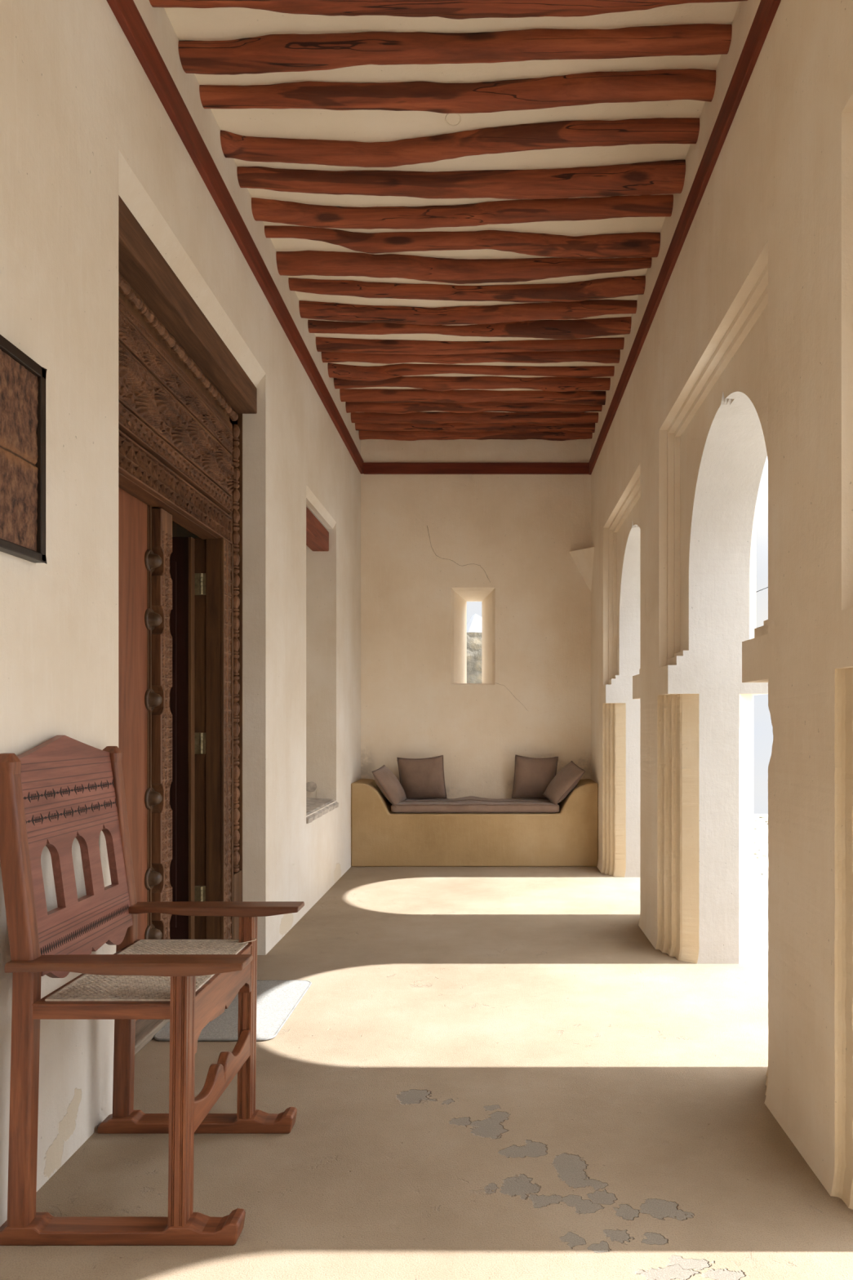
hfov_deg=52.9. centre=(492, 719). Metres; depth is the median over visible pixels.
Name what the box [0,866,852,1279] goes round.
floor
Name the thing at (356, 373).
ceiling beam
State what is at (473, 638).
wall
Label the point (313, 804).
windowsill
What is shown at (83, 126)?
wall
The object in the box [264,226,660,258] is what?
ceiling beam
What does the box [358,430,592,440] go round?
ceiling beam
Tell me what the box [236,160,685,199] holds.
ceiling beam
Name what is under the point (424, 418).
ceiling beam
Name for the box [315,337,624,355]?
ceiling beam
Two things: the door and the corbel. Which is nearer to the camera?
the door
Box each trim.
[106,0,364,474]
[363,462,589,474]
[588,0,781,475]
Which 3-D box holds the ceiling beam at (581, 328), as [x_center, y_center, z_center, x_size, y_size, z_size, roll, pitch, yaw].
[-0.161,-2.689,5.863,2.249,0.136,0.184,0,0,1]
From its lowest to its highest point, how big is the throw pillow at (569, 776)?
0.392 m
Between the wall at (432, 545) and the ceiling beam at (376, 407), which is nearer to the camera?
the ceiling beam at (376, 407)
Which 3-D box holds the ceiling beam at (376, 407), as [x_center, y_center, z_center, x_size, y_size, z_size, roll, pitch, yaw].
[-0.162,-2.695,7.330,2.247,0.116,0.124,0,0,0]
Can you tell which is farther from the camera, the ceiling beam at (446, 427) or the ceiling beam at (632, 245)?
the ceiling beam at (446, 427)
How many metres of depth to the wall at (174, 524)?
6.00 m
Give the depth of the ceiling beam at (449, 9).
3.15 m
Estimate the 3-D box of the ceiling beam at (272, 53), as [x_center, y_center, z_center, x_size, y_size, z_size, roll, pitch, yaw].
[-0.162,-2.691,3.413,2.253,0.127,0.140,0,0,3]
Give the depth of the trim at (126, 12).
3.76 m
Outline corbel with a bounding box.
[568,546,594,591]
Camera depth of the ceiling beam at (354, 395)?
7.04 m
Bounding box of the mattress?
[391,795,559,813]
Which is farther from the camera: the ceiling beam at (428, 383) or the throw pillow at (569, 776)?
the throw pillow at (569, 776)
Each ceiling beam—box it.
[148,0,748,19]
[177,23,732,75]
[199,69,715,113]
[220,118,699,167]
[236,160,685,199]
[251,195,673,229]
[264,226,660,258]
[275,250,652,284]
[288,275,645,302]
[298,299,636,325]
[307,316,631,339]
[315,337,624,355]
[321,349,620,364]
[327,363,614,382]
[333,376,610,391]
[339,388,605,405]
[345,401,602,413]
[351,412,598,424]
[355,422,595,432]
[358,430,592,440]
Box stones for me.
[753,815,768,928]
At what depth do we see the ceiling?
3.87 m
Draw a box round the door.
[118,195,257,1054]
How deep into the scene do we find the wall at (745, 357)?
3.25 m
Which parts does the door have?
post, foliage panel, bead moulding, frame, bead moulding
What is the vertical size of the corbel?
0.390 m
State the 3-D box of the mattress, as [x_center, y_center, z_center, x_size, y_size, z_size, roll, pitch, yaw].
[-0.157,0.776,7.839,1.497,0.114,0.523,0,0,0]
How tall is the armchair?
1.257 m
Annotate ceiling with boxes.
[164,1,739,413]
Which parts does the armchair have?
post, backrest, seat rail, seat rail, post, armrest, seat frame, cane seat, leg, seat rail, armrest, leg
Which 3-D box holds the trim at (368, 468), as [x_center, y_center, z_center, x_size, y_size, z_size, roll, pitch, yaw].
[-0.159,-2.389,8.111,2.141,0.105,0.035,0,0,0]
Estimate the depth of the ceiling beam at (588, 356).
6.27 m
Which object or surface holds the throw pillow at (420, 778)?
on the mattress
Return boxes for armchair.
[0,734,304,1244]
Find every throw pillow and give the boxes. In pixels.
[371,764,407,807]
[396,755,446,799]
[511,754,558,799]
[542,760,585,804]
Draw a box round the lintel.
[306,506,328,551]
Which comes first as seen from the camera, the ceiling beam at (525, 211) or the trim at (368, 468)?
the ceiling beam at (525, 211)
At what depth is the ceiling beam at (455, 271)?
5.02 m
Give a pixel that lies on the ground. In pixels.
(761, 833)
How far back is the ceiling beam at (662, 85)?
3.64 m
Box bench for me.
[351,778,598,866]
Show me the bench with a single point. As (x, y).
(380, 837)
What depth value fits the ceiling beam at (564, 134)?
3.95 m
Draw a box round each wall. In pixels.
[0,0,360,1226]
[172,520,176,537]
[360,439,591,799]
[466,631,481,683]
[591,0,852,1208]
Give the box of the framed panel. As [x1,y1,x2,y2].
[0,334,47,564]
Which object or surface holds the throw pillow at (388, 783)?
on the mattress
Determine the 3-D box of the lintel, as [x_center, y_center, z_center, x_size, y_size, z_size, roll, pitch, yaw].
[-1.383,-1.433,6.293,0.133,0.158,1.154,0,0,0]
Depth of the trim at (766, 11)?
3.74 m
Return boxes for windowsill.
[306,797,338,823]
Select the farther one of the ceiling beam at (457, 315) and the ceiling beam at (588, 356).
the ceiling beam at (588, 356)
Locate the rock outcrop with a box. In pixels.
[466,613,481,632]
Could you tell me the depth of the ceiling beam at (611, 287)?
5.31 m
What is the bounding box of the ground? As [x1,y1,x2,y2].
[753,813,768,958]
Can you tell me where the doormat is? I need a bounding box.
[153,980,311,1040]
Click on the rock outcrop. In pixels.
(474, 624)
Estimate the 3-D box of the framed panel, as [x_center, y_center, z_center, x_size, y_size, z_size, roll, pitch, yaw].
[-1.240,-0.694,2.062,0.037,0.534,0.551,0,0,0]
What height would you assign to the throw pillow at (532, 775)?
0.436 m

